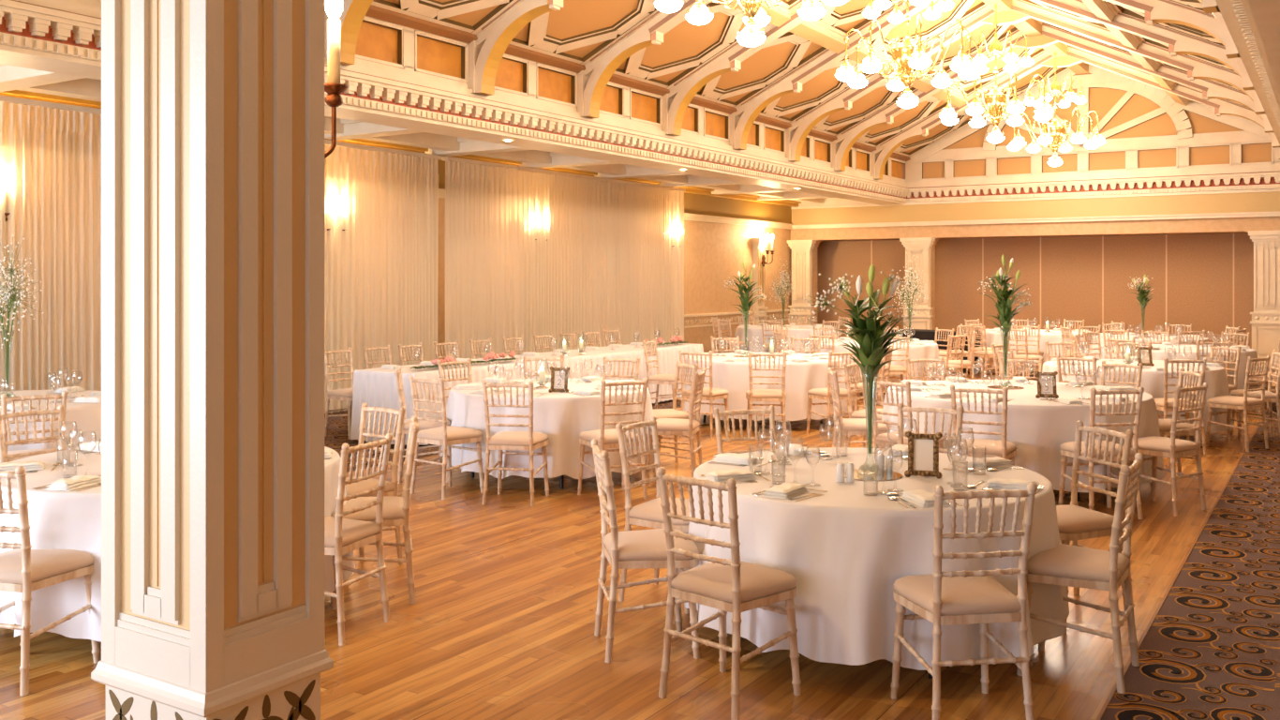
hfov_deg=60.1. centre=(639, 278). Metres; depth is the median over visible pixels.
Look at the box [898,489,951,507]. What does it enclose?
folded napkin
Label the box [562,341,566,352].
candle
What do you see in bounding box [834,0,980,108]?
chandelier
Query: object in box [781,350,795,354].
folded napkin
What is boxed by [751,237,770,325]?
pilaster
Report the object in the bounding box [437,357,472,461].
chair
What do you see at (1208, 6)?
trim
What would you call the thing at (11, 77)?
trim
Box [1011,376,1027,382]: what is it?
folded napkin
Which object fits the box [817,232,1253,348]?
wall
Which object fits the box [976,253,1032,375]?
lily bouquet
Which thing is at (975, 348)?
seat cushion
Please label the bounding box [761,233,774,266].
candle sconce
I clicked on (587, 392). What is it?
folded napkin
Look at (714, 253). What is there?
wall
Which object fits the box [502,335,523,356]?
chair
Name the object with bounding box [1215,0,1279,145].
trim
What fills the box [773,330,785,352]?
chair
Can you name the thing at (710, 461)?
fork
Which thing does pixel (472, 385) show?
folded napkin
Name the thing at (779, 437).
wine glass
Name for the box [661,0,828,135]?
beam
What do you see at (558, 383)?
photo frame
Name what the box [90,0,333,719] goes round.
pillar
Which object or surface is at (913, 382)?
folded napkin
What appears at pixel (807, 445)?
wine glass
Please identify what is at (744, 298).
lily bouquet
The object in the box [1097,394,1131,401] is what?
folded napkin
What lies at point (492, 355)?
flower garland
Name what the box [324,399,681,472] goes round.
carpet
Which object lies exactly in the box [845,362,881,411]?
chair
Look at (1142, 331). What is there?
chair
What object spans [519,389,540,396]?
folded napkin
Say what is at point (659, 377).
seat cushion
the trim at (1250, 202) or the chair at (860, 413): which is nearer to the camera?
the chair at (860, 413)
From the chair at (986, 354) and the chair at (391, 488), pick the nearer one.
the chair at (391, 488)
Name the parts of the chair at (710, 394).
leg, rail, seat frame, leg, leg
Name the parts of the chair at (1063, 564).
leg, leg, seat frame, leg, rail, rail, rail, leg, rail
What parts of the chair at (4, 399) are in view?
leg, rail, rail, rail, rail, leg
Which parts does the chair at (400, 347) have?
leg, rail, rail, leg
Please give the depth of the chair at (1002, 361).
10.69 m
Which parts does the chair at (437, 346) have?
leg, rail, rail, leg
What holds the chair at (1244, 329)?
on the floor
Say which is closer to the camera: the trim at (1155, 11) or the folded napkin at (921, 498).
the folded napkin at (921, 498)
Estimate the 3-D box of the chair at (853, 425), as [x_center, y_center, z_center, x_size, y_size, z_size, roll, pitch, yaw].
[1.829,1.232,9.307,0.485,0.939,0.447,0,0,4]
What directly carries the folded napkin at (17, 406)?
on the tablecloth at (87, 416)
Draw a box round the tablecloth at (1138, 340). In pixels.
[1089,334,1208,358]
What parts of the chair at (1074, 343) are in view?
leg, rail, leg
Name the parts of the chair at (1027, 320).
rail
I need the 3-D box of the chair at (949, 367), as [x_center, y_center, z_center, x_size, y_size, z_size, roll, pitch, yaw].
[4.231,1.232,15.352,0.447,0.939,0.485,0,0,-40]
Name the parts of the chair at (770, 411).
leg, rail, rail, rail, leg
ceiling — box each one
[87,77,622,163]
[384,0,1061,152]
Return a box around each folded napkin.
[0,460,44,471]
[6,402,29,410]
[44,475,101,491]
[53,386,85,392]
[73,396,101,401]
[76,441,101,451]
[89,390,101,396]
[324,448,333,457]
[380,364,401,369]
[419,360,434,365]
[454,383,482,388]
[456,357,474,360]
[474,387,502,394]
[482,377,507,383]
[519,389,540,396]
[521,351,539,356]
[545,374,550,380]
[552,348,570,352]
[575,388,600,395]
[579,375,602,381]
[582,346,599,349]
[609,343,623,347]
[613,379,638,382]
[613,385,641,390]
[630,342,642,345]
[702,468,757,481]
[712,452,760,465]
[724,357,742,361]
[734,349,748,353]
[746,325,758,327]
[759,357,771,362]
[761,482,808,499]
[777,443,814,455]
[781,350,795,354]
[791,357,808,362]
[811,352,828,356]
[818,356,837,359]
[839,336,851,340]
[886,444,907,456]
[893,386,922,391]
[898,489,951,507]
[900,379,927,385]
[903,338,920,341]
[908,342,924,344]
[918,340,935,342]
[926,391,956,398]
[944,376,968,382]
[964,456,1014,469]
[980,395,1002,402]
[984,477,1040,492]
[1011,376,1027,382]
[1052,360,1077,365]
[1056,396,1083,404]
[1068,380,1094,386]
[1082,356,1099,359]
[1096,364,1114,369]
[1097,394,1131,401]
[1107,386,1138,390]
[1131,356,1138,360]
[1151,366,1168,371]
[1185,365,1208,370]
[1191,347,1205,352]
[1195,362,1219,366]
[1230,345,1249,348]
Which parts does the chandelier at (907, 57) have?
lamp shade, lamp shade, lamp shade, arm, lamp shade, arm, lamp shade, arm, lamp shade, lamp shade, stem, lamp shade, arm, lamp shade, lamp shade, arm, lamp shade, arm, lamp shade, lamp shade, arm, lamp shade, lamp shade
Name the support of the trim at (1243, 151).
attached to the wall at (1128, 110)
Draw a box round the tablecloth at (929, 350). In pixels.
[808,339,939,392]
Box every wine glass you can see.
[59,420,77,463]
[68,430,83,465]
[77,430,96,475]
[757,428,774,473]
[771,436,786,476]
[774,418,790,461]
[777,429,791,464]
[804,445,820,485]
[818,424,832,459]
[825,416,841,457]
[874,443,893,492]
[887,448,903,491]
[947,443,962,484]
[949,438,967,487]
[956,427,974,472]
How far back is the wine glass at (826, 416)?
5.83 m
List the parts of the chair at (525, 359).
leg, rail, leg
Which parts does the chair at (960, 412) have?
leg, rail, rail, rail, leg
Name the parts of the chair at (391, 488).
leg, rail, rail, rail, rail, seat frame, leg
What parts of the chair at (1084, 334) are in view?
leg, rail, leg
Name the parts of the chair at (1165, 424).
seat frame, leg, rail, leg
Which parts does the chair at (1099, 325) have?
leg, rail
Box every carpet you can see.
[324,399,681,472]
[1100,394,1279,719]
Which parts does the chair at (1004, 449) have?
leg, rail, rail, rail, rail, seat frame, leg, leg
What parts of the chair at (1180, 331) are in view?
leg, rail, leg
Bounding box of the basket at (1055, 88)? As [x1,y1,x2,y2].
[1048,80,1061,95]
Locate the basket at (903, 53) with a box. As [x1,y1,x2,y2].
[887,35,927,88]
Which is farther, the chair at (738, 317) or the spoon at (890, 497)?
the chair at (738, 317)
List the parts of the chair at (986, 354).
seat frame, leg, leg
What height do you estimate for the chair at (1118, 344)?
0.939 m
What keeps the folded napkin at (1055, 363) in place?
on the tablecloth at (1152, 381)
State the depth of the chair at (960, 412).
6.68 m
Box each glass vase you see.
[0,329,14,396]
[856,368,882,475]
[997,325,1012,386]
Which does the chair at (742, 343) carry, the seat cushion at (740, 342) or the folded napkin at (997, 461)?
the seat cushion at (740, 342)
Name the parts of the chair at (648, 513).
leg, rail, rail, rail, rail, leg, seat frame, leg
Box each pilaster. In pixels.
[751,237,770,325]
[787,239,816,325]
[899,237,935,329]
[1248,230,1279,366]
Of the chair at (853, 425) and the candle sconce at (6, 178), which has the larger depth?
the candle sconce at (6, 178)
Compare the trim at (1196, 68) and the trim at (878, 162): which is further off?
the trim at (878, 162)
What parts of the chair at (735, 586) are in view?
leg, rail, rail, rail, rail, leg, seat frame, leg, leg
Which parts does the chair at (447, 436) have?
leg, rail, rail, rail, rail, leg, seat frame, leg, leg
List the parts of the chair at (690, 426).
leg, leg, seat frame, leg, rail, leg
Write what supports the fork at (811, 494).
on the tablecloth at (845, 549)
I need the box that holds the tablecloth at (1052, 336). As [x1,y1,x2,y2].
[977,328,1095,372]
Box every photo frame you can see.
[548,366,570,392]
[904,431,942,477]
[1034,370,1058,398]
[1135,345,1154,366]
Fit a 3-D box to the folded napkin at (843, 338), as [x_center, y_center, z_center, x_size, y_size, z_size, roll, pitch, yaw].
[3.158,0.923,17.020,0.136,0.039,0.233,0,0,-16]
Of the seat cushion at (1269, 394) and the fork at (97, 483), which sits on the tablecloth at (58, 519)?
the fork at (97, 483)
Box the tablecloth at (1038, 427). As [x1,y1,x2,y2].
[878,379,1164,491]
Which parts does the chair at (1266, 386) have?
leg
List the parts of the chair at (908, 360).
leg, rail, rail, leg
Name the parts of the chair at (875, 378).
leg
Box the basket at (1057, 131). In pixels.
[1041,119,1069,152]
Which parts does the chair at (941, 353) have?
leg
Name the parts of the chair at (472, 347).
leg, rail, leg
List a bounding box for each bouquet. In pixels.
[0,234,44,385]
[724,261,770,347]
[769,258,796,319]
[803,264,914,453]
[892,252,928,335]
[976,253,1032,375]
[1128,274,1153,329]
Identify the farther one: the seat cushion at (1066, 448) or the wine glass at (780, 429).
the seat cushion at (1066, 448)
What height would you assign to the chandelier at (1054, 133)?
2.456 m
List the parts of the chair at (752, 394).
leg, seat frame, rail, rail, rail, rail, leg, leg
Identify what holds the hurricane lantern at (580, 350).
on the table skirt
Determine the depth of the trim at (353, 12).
10.51 m
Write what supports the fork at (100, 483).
on the tablecloth at (58, 519)
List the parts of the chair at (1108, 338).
leg, rail, leg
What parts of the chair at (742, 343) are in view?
leg, leg, seat frame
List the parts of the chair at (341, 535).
leg, seat frame, rail, rail, rail, rail, leg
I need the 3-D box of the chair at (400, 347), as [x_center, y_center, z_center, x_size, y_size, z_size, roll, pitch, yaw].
[-2.525,1.232,12.888,0.485,0.939,0.447,0,0,31]
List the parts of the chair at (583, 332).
leg, leg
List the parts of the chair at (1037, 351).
leg, rail, leg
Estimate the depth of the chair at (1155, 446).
8.06 m
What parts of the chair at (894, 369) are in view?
seat frame, rail, rail, leg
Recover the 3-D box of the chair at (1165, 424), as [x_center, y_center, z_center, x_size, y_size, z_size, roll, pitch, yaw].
[4.421,1.232,9.285,0.484,0.939,0.447,0,0,2]
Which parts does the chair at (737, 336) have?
leg, rail, rail, leg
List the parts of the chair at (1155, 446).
leg, seat frame, leg, rail, rail, rail, rail, leg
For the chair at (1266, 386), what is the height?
0.939 m
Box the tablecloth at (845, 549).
[684,446,1069,669]
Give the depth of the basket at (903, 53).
13.40 m
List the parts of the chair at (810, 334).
rail, leg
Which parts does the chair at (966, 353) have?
leg, leg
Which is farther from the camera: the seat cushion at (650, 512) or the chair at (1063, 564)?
the seat cushion at (650, 512)
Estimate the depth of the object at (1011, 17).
19.11 m
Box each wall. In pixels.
[437,197,791,359]
[790,197,1279,329]
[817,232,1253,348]
[910,64,1271,163]
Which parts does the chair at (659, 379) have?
leg, leg, seat frame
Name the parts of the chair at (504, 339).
leg, rail, leg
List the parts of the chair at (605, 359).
leg, rail, rail, leg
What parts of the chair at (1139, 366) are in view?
leg, rail, rail, leg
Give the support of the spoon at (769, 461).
on the tablecloth at (845, 549)
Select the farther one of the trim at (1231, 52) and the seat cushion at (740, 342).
the seat cushion at (740, 342)
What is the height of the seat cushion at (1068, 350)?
0.070 m
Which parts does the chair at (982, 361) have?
leg, leg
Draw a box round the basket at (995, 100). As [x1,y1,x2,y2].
[979,85,1012,126]
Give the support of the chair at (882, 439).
on the floor
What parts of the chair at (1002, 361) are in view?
leg, rail, rail, leg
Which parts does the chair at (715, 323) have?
leg, leg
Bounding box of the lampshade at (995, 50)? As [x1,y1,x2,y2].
[988,39,1003,58]
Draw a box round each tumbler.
[56,435,71,462]
[61,448,77,477]
[748,444,762,471]
[771,454,786,484]
[775,433,788,460]
[834,431,848,455]
[863,463,878,495]
[952,460,967,491]
[971,446,986,474]
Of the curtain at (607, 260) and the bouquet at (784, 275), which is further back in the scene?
the bouquet at (784, 275)
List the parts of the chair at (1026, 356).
rail, leg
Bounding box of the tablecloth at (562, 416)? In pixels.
[440,378,654,478]
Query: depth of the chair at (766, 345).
20.29 m
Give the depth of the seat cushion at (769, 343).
20.32 m
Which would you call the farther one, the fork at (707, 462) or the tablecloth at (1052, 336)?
the tablecloth at (1052, 336)
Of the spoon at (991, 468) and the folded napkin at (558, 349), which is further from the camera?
the folded napkin at (558, 349)
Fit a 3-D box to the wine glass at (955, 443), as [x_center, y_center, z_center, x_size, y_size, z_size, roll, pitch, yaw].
[1.446,0.852,5.077,0.072,0.178,0.072,0,0,34]
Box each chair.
[0,390,67,461]
[0,404,65,462]
[0,465,101,695]
[324,347,353,439]
[324,432,392,645]
[330,415,419,609]
[345,401,405,579]
[362,344,391,369]
[394,367,450,483]
[398,342,423,365]
[408,374,483,499]
[433,340,459,358]
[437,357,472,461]
[469,337,491,358]
[481,379,549,506]
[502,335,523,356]
[522,355,564,378]
[533,333,553,352]
[559,331,578,349]
[577,377,648,499]
[581,329,600,346]
[590,438,699,663]
[602,356,639,380]
[603,328,620,346]
[615,415,689,613]
[642,339,682,409]
[645,368,706,483]
[653,360,698,471]
[656,466,801,719]
[678,349,729,439]
[710,335,739,353]
[711,316,732,353]
[713,404,775,454]
[717,318,747,353]
[737,314,754,326]
[745,351,787,440]
[761,319,788,352]
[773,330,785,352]
[774,327,789,352]
[788,314,806,325]
[791,336,820,353]
[806,350,860,439]
[808,333,848,400]
[812,326,835,339]
[821,319,840,339]
[827,367,887,448]
[837,315,850,339]
[843,360,882,446]
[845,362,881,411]
[849,344,893,410]
[872,380,943,452]
[874,335,909,401]
[883,326,898,336]
[891,482,1036,719]
[897,402,963,455]
[906,357,944,380]
[923,333,966,381]
[934,327,954,376]
[938,323,973,376]
[938,325,960,376]
[943,330,977,379]
[950,384,1016,464]
[964,318,980,330]
[965,322,1000,378]
[969,324,1006,379]
[991,342,1031,380]
[996,347,1015,379]
[999,357,1042,379]
[1006,327,1043,379]
[1010,318,1028,328]
[1014,324,1044,375]
[1016,452,1144,693]
[1045,340,1076,360]
[1056,354,1096,384]
[1056,420,1133,622]
[1057,386,1144,519]
[1059,325,1096,357]
[1063,319,1084,329]
[1065,324,1101,352]
[1070,332,1081,357]
[1082,329,1101,358]
[1101,322,1125,334]
[1101,360,1143,390]
[1102,327,1129,358]
[1106,337,1135,358]
[1110,320,1122,334]
[1116,341,1151,358]
[1123,382,1207,516]
[1141,329,1170,343]
[1149,367,1205,485]
[1153,357,1206,454]
[1167,323,1192,335]
[1177,329,1205,344]
[1196,340,1231,381]
[1205,355,1270,451]
[1209,343,1241,426]
[1220,331,1250,345]
[1223,325,1240,346]
[1229,349,1279,440]
[1234,327,1246,344]
[1247,340,1279,409]
[1260,366,1276,406]
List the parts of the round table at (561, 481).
leg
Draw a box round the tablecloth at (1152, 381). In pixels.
[1041,358,1233,433]
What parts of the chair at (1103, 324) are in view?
rail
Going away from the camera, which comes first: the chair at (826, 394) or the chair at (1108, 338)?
the chair at (826, 394)
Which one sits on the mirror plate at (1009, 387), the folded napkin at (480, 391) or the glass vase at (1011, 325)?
the glass vase at (1011, 325)
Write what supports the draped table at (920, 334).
on the floor
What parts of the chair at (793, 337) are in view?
leg, rail, rail, leg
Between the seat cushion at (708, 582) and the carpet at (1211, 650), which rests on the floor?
the carpet at (1211, 650)
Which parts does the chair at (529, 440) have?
leg, leg, rail, rail, rail, rail, seat frame, leg, leg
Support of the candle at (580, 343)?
on the hurricane lantern at (580, 350)
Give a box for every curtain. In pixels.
[0,95,441,413]
[442,156,685,358]
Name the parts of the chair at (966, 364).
seat frame, leg, leg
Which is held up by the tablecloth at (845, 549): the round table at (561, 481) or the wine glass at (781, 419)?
the wine glass at (781, 419)
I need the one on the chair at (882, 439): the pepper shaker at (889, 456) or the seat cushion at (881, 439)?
the seat cushion at (881, 439)
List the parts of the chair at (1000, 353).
leg, leg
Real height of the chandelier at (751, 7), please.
2.456 m
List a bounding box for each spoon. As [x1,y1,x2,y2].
[51,462,61,470]
[753,471,771,480]
[757,459,776,466]
[795,453,829,458]
[886,491,899,494]
[887,495,909,507]
[950,463,976,470]
[967,480,984,487]
[986,467,1023,470]
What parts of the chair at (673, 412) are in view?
leg, rail, rail, rail, rail, leg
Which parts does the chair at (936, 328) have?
leg, rail, leg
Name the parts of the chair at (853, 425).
leg, leg, seat frame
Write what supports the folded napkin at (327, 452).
on the tablecloth at (58, 519)
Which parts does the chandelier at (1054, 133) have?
lamp shade, lamp shade, arm, lamp shade, arm, lamp shade, lamp shade, arm, lamp shade, lamp shade, arm, arm, stem, lamp shade, lamp shade, arm, lamp shade, arm, arm, lamp shade, arm, lamp shade, lamp shade, arm, lamp shade, lamp shade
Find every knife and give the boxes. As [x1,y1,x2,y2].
[896,496,916,507]
[981,466,1022,469]
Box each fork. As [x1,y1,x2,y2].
[69,482,101,491]
[75,483,101,491]
[707,461,745,466]
[710,461,746,465]
[716,479,755,482]
[788,492,818,500]
[795,492,824,501]
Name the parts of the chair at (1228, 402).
leg, leg, seat frame, leg, rail, rail, rail, rail, leg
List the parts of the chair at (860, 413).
leg, rail, rail, rail, rail, leg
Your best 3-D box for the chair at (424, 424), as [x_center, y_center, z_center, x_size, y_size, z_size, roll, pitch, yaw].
[-1.842,1.232,9.382,0.485,0.939,0.447,0,0,-10]
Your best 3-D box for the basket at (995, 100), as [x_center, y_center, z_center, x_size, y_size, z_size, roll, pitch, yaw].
[5.456,-2.630,16.959,0.491,0.620,0.491,0,0,19]
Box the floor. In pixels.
[0,367,1276,719]
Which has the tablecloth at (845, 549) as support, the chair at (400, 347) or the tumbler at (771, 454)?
the tumbler at (771, 454)
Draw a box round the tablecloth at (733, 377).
[680,352,848,421]
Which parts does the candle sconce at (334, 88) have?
bulb, arm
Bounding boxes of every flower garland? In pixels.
[410,350,516,369]
[641,335,687,345]
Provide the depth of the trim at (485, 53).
12.19 m
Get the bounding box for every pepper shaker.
[846,461,853,481]
[885,453,893,471]
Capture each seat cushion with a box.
[0,548,94,583]
[7,447,51,461]
[324,516,380,547]
[327,387,353,397]
[331,495,403,520]
[345,476,394,496]
[403,416,450,429]
[416,425,482,441]
[489,431,548,446]
[579,428,638,444]
[602,528,699,560]
[628,497,689,524]
[645,417,699,431]
[648,373,680,381]
[653,408,689,418]
[670,558,797,602]
[683,386,729,397]
[721,340,747,344]
[745,388,786,398]
[764,342,786,346]
[807,386,855,397]
[834,417,887,431]
[849,373,878,381]
[849,382,888,389]
[851,407,882,419]
[875,430,943,445]
[879,365,906,372]
[893,574,1021,614]
[923,363,961,370]
[938,349,968,355]
[938,351,956,356]
[943,359,971,365]
[960,438,1016,455]
[973,350,997,355]
[974,346,996,351]
[1010,354,1043,359]
[1017,348,1044,354]
[1026,543,1129,581]
[1056,504,1114,533]
[1060,440,1134,456]
[1063,351,1096,357]
[1065,349,1090,352]
[1123,435,1199,452]
[1153,398,1195,407]
[1158,418,1194,431]
[1206,395,1263,405]
[1228,384,1235,390]
[1230,388,1277,399]
[1249,371,1275,378]
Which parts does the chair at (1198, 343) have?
leg, rail, leg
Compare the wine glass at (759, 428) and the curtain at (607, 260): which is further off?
the curtain at (607, 260)
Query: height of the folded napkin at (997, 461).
0.039 m
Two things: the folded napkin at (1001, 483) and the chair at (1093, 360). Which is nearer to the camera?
the folded napkin at (1001, 483)
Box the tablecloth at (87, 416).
[0,389,101,450]
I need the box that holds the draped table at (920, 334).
[889,328,981,373]
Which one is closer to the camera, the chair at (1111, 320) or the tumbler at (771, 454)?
the tumbler at (771, 454)
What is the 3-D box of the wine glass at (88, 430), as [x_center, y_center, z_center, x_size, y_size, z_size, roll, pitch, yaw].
[-2.628,0.835,5.256,0.084,0.213,0.084,0,0,13]
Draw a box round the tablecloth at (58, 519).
[0,446,355,640]
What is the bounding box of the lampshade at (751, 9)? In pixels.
[737,0,764,18]
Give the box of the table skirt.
[350,342,703,444]
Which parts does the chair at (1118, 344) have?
leg, rail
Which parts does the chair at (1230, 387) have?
leg, rail, rail, leg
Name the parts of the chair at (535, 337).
leg, rail, leg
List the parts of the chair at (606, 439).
leg, leg, seat frame, rail, leg, rail, rail, rail, leg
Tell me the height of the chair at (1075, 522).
0.939 m
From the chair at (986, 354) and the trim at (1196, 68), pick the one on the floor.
the chair at (986, 354)
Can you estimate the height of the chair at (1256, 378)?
0.939 m
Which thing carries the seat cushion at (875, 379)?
on the chair at (875, 378)
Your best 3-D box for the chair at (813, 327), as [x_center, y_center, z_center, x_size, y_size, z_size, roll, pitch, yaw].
[3.002,1.232,17.465,0.447,0.939,0.485,0,0,-18]
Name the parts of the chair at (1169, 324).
rail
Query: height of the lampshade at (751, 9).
0.620 m
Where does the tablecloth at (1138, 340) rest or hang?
on the round table
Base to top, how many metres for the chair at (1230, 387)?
0.939 m
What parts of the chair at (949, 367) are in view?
seat frame, leg, rail, leg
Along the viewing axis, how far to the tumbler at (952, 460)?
4.92 m
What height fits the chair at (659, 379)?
0.939 m
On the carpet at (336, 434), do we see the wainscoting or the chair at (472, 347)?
the chair at (472, 347)
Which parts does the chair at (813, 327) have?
rail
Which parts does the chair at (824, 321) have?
leg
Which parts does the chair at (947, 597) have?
leg, leg, seat frame, rail, rail, rail, leg, rail, leg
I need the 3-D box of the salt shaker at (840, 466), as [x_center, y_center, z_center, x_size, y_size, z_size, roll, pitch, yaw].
[0.930,0.898,5.130,0.037,0.089,0.036,0,0,32]
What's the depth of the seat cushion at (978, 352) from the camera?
18.08 m
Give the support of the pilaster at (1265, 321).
attached to the wall at (1258, 223)
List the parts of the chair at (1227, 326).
leg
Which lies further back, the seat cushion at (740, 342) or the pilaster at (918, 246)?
the pilaster at (918, 246)
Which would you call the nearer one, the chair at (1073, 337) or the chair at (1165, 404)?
the chair at (1165, 404)
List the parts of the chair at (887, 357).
leg, seat frame, leg, leg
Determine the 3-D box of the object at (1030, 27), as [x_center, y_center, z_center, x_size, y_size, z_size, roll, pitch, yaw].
[1.876,-4.360,11.295,0.240,0.320,27.100,0,0,32]
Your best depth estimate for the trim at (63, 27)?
12.61 m
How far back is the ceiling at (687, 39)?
16.23 m
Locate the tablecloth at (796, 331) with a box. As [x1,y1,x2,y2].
[731,324,836,353]
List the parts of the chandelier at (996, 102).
lamp shade, lamp shade, arm, arm, lamp shade, arm, lamp shade, lamp shade, lamp shade, arm, arm, arm, arm, stem, lamp shade, arm, arm, arm, lamp shade, lamp shade, arm, lamp shade, lamp shade, arm, arm, lamp shade, lamp shade, lamp shade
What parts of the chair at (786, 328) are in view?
leg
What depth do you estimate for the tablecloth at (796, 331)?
20.85 m
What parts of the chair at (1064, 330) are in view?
leg, leg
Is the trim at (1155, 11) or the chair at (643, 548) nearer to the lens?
the chair at (643, 548)
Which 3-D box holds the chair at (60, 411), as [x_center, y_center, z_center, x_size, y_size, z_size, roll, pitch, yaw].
[-3.434,1.232,6.417,0.484,0.939,0.447,0,0,36]
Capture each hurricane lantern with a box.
[534,357,550,388]
[559,337,569,356]
[576,333,586,354]
[766,342,776,357]
[1043,317,1051,331]
[1123,342,1134,364]
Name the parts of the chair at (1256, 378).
seat frame, leg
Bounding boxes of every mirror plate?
[844,468,902,480]
[987,385,1024,389]
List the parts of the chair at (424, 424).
leg, leg, seat frame, leg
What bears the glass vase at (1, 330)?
on the mirror plate
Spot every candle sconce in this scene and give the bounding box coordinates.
[4,175,9,221]
[324,0,349,158]
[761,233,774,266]
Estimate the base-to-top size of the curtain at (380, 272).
3.380 m
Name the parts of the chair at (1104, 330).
leg, rail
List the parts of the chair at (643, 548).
rail, leg, rail, rail, rail, leg, seat frame, leg, leg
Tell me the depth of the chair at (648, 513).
5.82 m
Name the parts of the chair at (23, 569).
rail, rail, rail, rail, leg, seat frame, leg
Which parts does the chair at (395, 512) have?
leg, seat frame, leg, leg, rail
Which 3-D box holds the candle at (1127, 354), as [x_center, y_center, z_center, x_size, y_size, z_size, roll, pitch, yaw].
[5.230,0.824,11.850,0.052,0.138,0.051,0,0,32]
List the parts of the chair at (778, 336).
leg, leg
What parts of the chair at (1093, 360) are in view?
leg, rail, rail, leg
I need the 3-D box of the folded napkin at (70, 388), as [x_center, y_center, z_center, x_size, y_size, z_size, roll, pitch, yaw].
[-4.759,0.923,9.226,0.136,0.039,0.233,0,0,14]
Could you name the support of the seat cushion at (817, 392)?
on the chair at (826, 394)
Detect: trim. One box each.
[0,0,908,202]
[0,44,904,205]
[0,63,833,203]
[0,89,801,207]
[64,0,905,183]
[324,0,372,66]
[438,160,793,229]
[467,0,563,95]
[577,0,712,119]
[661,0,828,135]
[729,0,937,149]
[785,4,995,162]
[790,188,1279,228]
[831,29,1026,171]
[870,50,1054,179]
[905,134,1279,184]
[905,166,1279,202]
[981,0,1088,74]
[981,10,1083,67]
[1012,0,1273,133]
[1021,0,1250,120]
[1032,0,1265,114]
[1041,23,1279,147]
[1067,44,1279,159]
[1095,392,1276,719]
[1103,0,1254,89]
[1197,0,1240,58]
[1201,0,1220,13]
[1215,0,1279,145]
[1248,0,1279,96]
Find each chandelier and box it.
[654,0,848,46]
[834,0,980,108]
[939,4,1053,143]
[1007,51,1105,166]
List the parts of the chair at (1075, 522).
leg, leg, seat frame, rail, rail, rail, rail, leg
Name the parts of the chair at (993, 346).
leg, leg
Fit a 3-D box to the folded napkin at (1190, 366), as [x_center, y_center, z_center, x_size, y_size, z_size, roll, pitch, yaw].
[5.772,0.923,11.460,0.136,0.039,0.233,0,0,-34]
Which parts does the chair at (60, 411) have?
leg, rail, rail, rail, leg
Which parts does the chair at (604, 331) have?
leg, leg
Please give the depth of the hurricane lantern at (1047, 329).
19.38 m
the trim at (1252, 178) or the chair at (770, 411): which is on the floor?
the chair at (770, 411)
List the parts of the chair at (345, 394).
leg, rail, rail, seat frame, rail, rail, leg, leg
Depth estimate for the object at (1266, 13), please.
7.35 m
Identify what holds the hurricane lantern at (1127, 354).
on the tablecloth at (1152, 381)
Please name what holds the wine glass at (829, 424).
on the tablecloth at (845, 549)
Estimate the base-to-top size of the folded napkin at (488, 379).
0.039 m
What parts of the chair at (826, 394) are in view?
leg, leg, seat frame, rail, rail, leg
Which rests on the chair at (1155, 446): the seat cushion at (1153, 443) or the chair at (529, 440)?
the seat cushion at (1153, 443)
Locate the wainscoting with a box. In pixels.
[684,308,789,352]
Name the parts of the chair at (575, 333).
leg, rail, leg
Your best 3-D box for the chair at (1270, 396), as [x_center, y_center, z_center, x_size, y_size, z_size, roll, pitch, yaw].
[6.552,1.232,11.749,0.485,0.939,0.447,0,0,17]
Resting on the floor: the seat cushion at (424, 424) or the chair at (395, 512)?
the chair at (395, 512)
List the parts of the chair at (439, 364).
leg, rail, rail, leg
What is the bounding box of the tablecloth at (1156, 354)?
[1108,343,1261,395]
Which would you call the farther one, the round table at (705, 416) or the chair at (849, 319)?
the chair at (849, 319)
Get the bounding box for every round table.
[470,471,564,488]
[702,414,787,429]
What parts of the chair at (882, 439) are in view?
leg, rail, rail, rail, rail, leg, seat frame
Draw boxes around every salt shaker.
[836,461,844,482]
[876,453,884,471]
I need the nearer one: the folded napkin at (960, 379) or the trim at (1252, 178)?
the folded napkin at (960, 379)
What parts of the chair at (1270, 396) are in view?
leg, leg, seat frame, leg, leg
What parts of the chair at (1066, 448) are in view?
leg, leg, seat frame, leg, rail, rail, rail, rail, leg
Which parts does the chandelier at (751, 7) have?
lamp shade, lamp shade, arm, arm, lamp shade, lamp shade, arm, lamp shade, lamp shade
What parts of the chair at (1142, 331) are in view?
leg, rail, leg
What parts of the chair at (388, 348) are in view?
leg, rail, rail, leg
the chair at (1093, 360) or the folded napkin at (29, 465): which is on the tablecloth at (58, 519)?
the folded napkin at (29, 465)
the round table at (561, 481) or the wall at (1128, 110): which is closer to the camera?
the round table at (561, 481)
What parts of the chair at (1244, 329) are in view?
leg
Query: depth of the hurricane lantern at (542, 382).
9.48 m
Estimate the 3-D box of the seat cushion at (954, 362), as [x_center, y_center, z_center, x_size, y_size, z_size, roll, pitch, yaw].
[4.622,1.223,16.089,0.408,0.070,0.431,0,0,13]
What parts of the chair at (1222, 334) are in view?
leg, rail, leg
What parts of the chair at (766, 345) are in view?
leg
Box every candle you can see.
[538,366,545,382]
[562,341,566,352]
[579,339,582,350]
[769,342,773,353]
[1125,348,1131,361]
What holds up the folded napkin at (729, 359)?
on the tablecloth at (733, 377)
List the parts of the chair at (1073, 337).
leg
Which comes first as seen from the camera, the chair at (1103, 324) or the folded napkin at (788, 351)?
the folded napkin at (788, 351)
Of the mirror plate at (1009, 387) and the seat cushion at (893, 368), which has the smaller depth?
the mirror plate at (1009, 387)
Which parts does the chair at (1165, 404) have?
leg, seat frame, rail, rail, rail, leg, leg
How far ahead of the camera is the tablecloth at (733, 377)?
12.36 m

